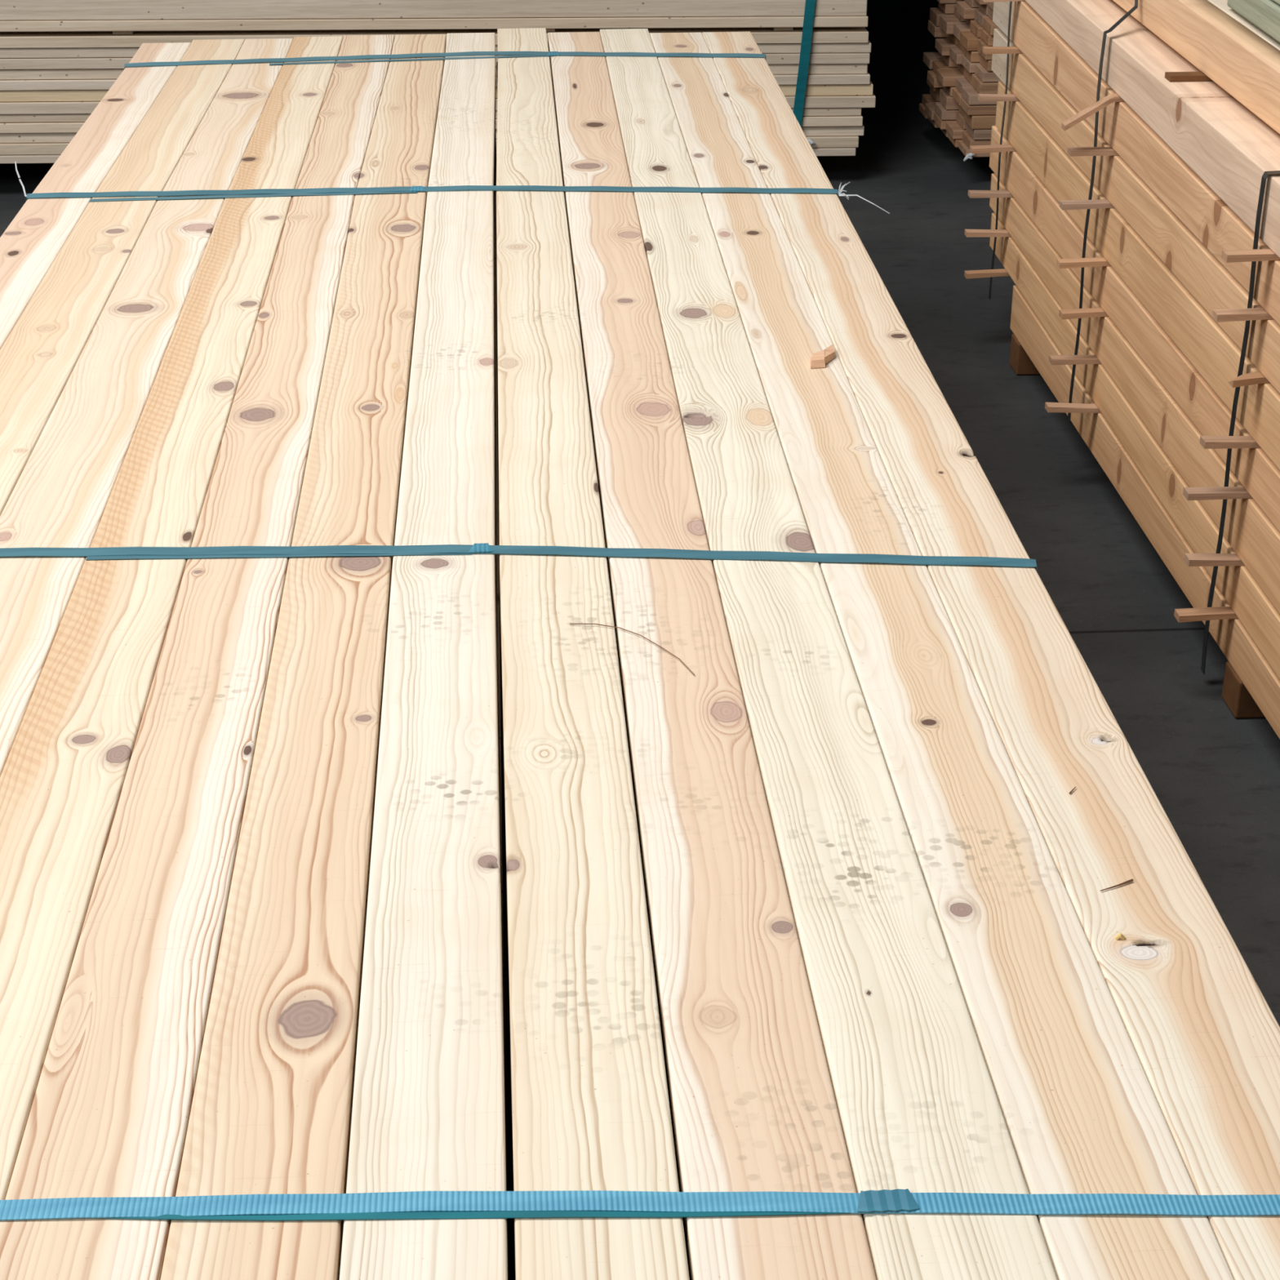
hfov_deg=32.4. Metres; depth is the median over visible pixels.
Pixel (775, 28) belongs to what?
stick
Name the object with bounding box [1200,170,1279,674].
strap
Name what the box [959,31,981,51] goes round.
board
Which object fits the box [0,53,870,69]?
board
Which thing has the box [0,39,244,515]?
board
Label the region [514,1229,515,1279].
board
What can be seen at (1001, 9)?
timber offcut
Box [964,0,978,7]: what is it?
board
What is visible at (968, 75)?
board
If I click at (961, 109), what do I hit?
board
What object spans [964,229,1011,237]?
stick
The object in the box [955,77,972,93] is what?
board
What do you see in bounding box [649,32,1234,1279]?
board
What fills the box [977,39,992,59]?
board
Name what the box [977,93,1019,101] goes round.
stick
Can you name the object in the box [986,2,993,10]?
board
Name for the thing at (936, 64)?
board
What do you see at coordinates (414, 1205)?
strap
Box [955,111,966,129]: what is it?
board
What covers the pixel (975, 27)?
board
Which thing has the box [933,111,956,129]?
board
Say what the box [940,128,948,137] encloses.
board
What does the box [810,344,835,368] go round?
chip
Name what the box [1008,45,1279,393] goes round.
timber
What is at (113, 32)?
stick
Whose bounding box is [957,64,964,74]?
board
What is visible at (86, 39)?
board
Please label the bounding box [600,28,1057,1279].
board
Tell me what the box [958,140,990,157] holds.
board
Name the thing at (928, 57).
board
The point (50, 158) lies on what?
board
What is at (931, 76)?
board
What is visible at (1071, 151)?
stick
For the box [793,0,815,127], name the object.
strap
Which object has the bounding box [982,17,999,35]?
board
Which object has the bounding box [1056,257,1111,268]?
stick
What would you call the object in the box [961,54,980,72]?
board
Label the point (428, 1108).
board
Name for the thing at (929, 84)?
board
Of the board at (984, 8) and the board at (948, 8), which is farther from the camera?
the board at (948, 8)
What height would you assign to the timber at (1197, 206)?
0.161 m
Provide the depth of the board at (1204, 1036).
1.75 m
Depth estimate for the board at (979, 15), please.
5.85 m
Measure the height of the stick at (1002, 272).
0.014 m
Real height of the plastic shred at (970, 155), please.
0.027 m
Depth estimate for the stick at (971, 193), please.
4.55 m
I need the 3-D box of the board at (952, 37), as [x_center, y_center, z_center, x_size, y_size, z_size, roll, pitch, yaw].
[1.935,-1.704,6.157,2.140,0.028,0.108,-2,27,-3]
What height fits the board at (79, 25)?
0.055 m
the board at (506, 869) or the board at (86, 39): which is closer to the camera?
the board at (506, 869)
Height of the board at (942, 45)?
0.026 m
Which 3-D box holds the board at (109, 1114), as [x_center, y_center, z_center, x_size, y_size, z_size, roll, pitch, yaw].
[-0.398,-0.185,2.363,0.111,0.045,4.437,-2,27,-3]
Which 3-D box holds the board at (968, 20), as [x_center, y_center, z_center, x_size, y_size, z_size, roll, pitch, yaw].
[1.953,-1.711,6.030,2.118,0.026,0.108,-2,27,-3]
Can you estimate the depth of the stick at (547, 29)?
5.69 m
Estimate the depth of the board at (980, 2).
5.79 m
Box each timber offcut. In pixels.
[991,28,1015,87]
[992,1,1013,39]
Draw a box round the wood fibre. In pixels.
[569,623,694,675]
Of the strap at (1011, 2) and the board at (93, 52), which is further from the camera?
the board at (93, 52)
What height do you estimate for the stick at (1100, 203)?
0.011 m
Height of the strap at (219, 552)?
0.562 m
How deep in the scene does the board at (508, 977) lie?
1.79 m
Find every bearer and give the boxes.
[1009,333,1039,374]
[1221,661,1265,718]
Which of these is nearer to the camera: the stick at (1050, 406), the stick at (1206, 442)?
the stick at (1206, 442)
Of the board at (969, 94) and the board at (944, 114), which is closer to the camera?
the board at (969, 94)
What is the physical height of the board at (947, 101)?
0.034 m
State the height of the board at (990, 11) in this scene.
0.026 m
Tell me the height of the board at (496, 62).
0.045 m
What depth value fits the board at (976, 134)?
5.83 m
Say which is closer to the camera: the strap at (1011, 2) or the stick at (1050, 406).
the stick at (1050, 406)
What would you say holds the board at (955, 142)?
on the bearer
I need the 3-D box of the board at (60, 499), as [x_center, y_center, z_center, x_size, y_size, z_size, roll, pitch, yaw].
[-0.596,-0.175,2.344,0.107,0.045,4.418,-2,27,-3]
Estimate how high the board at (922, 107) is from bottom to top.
0.020 m
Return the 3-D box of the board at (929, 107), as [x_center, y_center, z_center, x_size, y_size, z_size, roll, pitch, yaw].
[1.907,-1.518,6.248,2.197,0.024,0.108,-2,27,-3]
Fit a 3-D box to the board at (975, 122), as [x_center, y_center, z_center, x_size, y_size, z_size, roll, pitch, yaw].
[1.949,-1.421,5.920,2.154,0.034,0.108,-2,27,-3]
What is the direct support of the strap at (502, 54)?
attached to the board at (919, 1110)
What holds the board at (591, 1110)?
on the board at (496, 62)
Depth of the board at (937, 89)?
6.17 m
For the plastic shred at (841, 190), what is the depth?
3.26 m
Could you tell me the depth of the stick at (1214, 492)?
3.13 m
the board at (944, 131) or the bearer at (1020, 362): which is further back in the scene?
the board at (944, 131)
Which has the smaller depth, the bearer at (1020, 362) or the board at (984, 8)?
the bearer at (1020, 362)
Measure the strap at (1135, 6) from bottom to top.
0.783 m
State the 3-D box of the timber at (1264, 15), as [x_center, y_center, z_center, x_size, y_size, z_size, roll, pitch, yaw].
[1.018,-0.736,2.903,0.135,0.045,1.320,-1,26,-1]
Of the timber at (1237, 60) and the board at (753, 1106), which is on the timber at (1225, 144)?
the timber at (1237, 60)
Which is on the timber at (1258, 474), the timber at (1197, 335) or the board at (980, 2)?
the timber at (1197, 335)
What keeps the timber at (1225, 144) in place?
on the timber at (1197, 206)
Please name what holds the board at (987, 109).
on the board at (975, 122)
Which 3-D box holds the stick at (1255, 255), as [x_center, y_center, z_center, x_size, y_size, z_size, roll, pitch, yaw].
[1.075,-0.527,2.992,0.570,0.011,0.025,-2,27,-3]
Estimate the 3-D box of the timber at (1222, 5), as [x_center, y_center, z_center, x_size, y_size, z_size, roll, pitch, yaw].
[1.034,-0.708,3.019,0.144,0.134,3.178,-2,27,-3]
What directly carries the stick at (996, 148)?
on the timber
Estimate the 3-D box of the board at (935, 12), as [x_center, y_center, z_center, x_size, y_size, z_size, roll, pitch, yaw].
[1.910,-1.782,6.242,2.176,0.032,0.108,-2,27,-3]
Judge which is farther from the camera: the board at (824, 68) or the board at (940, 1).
the board at (940, 1)
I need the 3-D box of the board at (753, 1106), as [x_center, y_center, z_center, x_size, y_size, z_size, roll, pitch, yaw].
[0.003,-0.198,2.386,0.108,0.045,4.440,-2,27,-3]
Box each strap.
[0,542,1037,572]
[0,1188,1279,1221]
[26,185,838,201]
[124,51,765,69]
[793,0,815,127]
[988,1,1012,299]
[1067,0,1137,422]
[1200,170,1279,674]
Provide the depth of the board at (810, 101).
5.69 m
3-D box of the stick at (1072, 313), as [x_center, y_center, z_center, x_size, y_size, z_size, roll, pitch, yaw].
[1.024,-0.580,3.877,0.573,0.012,0.026,-2,27,-3]
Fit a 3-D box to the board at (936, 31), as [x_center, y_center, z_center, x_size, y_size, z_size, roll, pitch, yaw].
[1.908,-1.754,6.256,2.180,0.028,0.108,-2,27,-3]
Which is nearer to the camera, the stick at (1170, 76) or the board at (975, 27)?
the stick at (1170, 76)
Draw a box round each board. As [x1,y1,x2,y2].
[0,0,866,20]
[0,14,868,31]
[0,26,868,48]
[0,35,342,1199]
[0,35,394,1279]
[0,38,293,776]
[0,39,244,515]
[0,40,871,57]
[0,42,191,349]
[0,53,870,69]
[0,63,867,79]
[0,71,870,90]
[0,81,873,102]
[0,93,875,114]
[0,107,861,122]
[0,115,862,133]
[0,124,864,142]
[0,135,858,155]
[0,147,855,164]
[160,34,446,1279]
[339,32,508,1279]
[493,161,508,1250]
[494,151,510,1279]
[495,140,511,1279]
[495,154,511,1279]
[496,27,689,1279]
[496,62,497,88]
[506,869,513,1279]
[508,977,514,1279]
[511,1084,515,1279]
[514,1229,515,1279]
[547,31,875,1279]
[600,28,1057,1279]
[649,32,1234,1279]
[702,31,1279,1279]
[919,102,928,118]
[921,93,939,105]
[923,52,942,69]
[924,102,934,119]
[926,77,935,91]
[927,70,943,87]
[928,19,949,37]
[928,115,939,128]
[929,7,954,26]
[929,87,939,101]
[932,60,958,73]
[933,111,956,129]
[934,38,958,55]
[934,102,959,119]
[935,87,944,96]
[936,68,964,86]
[937,0,955,3]
[937,2,956,13]
[938,88,959,110]
[939,14,966,34]
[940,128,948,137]
[942,55,957,67]
[943,86,956,96]
[946,121,966,139]
[947,133,962,147]
[949,34,957,44]
[949,46,964,64]
[951,88,962,105]
[953,22,970,40]
[954,4,966,21]
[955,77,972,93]
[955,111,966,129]
[956,0,979,18]
[957,39,964,51]
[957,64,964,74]
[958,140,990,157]
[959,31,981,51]
[959,105,964,115]
[960,97,996,115]
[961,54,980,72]
[961,86,996,105]
[962,130,991,148]
[963,48,980,62]
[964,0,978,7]
[964,67,975,84]
[964,111,995,128]
[965,123,991,139]
[966,18,975,24]
[969,20,982,37]
[972,74,998,93]
[974,8,989,26]
[974,63,1001,82]
[975,0,986,4]
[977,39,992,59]
[978,4,987,15]
[979,54,992,71]
[980,27,993,45]
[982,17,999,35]
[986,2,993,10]
[987,5,993,19]
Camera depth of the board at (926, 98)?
6.29 m
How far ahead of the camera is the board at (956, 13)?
6.07 m
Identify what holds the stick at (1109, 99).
on the timber at (1197, 206)
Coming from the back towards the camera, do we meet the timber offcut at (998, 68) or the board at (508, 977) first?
the timber offcut at (998, 68)
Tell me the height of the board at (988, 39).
0.026 m
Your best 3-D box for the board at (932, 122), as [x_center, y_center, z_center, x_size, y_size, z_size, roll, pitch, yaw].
[1.913,-1.497,6.259,2.185,0.020,0.108,-2,27,-3]
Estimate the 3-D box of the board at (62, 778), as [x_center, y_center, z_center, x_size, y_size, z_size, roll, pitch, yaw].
[-0.497,-0.181,2.354,0.110,0.045,4.430,-2,27,-3]
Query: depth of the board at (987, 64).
5.77 m
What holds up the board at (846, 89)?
on the board at (810, 101)
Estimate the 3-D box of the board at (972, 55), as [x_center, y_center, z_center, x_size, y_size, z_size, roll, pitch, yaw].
[1.947,-1.605,5.957,2.143,0.028,0.108,-2,27,-3]
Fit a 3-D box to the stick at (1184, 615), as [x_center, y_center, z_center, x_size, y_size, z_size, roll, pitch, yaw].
[1.073,-0.045,3.236,0.576,0.013,0.026,-2,27,-3]
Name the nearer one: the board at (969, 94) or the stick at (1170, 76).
the stick at (1170, 76)
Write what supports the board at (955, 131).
on the board at (955, 142)
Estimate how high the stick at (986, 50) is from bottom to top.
0.010 m
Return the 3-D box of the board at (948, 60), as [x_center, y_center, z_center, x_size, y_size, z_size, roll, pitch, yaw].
[1.927,-1.651,6.183,2.155,0.030,0.108,-2,27,-3]
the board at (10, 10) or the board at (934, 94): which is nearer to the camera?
the board at (10, 10)
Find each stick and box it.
[112,31,134,34]
[546,28,555,31]
[773,27,793,30]
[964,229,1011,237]
[964,268,1009,279]
[968,190,1013,198]
[969,144,1015,153]
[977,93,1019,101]
[982,0,1024,2]
[982,46,1022,53]
[1044,402,1101,413]
[1048,355,1101,364]
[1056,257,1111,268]
[1058,199,1114,210]
[1058,307,1108,319]
[1061,93,1124,130]
[1066,146,1118,156]
[1164,71,1212,81]
[1173,606,1238,622]
[1182,486,1253,500]
[1183,553,1244,566]
[1199,435,1261,448]
[1211,307,1273,322]
[1221,248,1279,262]
[1227,371,1269,387]
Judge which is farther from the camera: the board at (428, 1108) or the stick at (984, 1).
the stick at (984, 1)
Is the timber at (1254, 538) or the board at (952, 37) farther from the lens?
the board at (952, 37)
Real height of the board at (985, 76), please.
0.026 m
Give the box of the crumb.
[1115,932,1125,940]
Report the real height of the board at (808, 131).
0.054 m
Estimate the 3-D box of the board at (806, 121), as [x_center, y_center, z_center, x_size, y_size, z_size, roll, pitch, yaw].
[-1.192,-1.369,5.794,3.560,0.054,0.160,-2,27,-3]
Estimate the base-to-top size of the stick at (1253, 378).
0.013 m
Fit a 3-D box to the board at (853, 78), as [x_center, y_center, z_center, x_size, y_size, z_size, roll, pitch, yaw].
[-1.184,-1.468,5.746,3.575,0.053,0.159,-2,27,-3]
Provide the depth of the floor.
3.97 m
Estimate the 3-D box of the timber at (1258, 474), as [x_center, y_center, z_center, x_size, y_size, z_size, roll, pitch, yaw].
[0.925,-0.324,3.255,0.145,0.100,3.290,-2,27,-3]
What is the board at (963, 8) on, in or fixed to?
on the board at (968, 20)
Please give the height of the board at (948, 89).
0.025 m
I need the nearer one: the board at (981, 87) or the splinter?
the splinter
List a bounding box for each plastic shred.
[14,161,26,197]
[808,137,816,145]
[838,182,889,213]
[963,152,974,161]
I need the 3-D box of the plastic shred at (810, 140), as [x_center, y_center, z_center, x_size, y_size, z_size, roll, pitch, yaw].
[0.454,-1.321,5.832,0.026,0.020,0.015,4,27,8]
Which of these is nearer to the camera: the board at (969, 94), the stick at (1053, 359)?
the stick at (1053, 359)
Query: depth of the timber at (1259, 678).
3.63 m
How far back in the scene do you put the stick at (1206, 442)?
3.08 m
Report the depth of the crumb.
1.52 m
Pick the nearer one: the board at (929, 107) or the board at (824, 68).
the board at (824, 68)
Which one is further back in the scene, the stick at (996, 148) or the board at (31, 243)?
the stick at (996, 148)
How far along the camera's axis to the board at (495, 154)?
1.73 m
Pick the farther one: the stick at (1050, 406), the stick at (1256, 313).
the stick at (1050, 406)
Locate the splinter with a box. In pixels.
[1100,879,1133,891]
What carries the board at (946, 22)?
on the board at (952, 37)
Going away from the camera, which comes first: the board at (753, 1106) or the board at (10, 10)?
the board at (753, 1106)
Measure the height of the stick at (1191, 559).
0.012 m
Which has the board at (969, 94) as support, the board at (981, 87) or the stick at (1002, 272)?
the board at (981, 87)
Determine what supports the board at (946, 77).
on the board at (948, 89)
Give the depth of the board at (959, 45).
6.01 m
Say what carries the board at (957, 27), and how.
on the board at (959, 45)
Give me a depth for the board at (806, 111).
5.70 m
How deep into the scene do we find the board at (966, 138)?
5.84 m
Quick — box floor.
[0,0,1279,1026]
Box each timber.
[989,125,1279,532]
[989,173,1279,614]
[989,213,1279,679]
[995,81,1279,470]
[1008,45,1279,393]
[1009,285,1279,738]
[1010,0,1279,325]
[1024,0,1279,257]
[1112,0,1279,133]
[1207,0,1279,50]
[1226,0,1279,42]
[1272,0,1279,4]
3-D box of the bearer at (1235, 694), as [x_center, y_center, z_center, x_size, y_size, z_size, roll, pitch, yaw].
[1.145,0.065,3.251,0.556,0.060,0.070,-2,27,-3]
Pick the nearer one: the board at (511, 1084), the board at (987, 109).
the board at (511, 1084)
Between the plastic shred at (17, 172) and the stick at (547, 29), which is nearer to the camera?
the plastic shred at (17, 172)
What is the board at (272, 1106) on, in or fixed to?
on the board
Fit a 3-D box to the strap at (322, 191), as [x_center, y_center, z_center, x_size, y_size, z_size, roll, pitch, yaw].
[-0.306,-0.417,3.395,1.203,0.562,0.054,-1,26,-2]
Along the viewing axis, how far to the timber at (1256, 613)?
3.61 m
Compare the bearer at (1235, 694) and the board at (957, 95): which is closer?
the bearer at (1235, 694)
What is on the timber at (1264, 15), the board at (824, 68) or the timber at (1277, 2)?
the timber at (1277, 2)

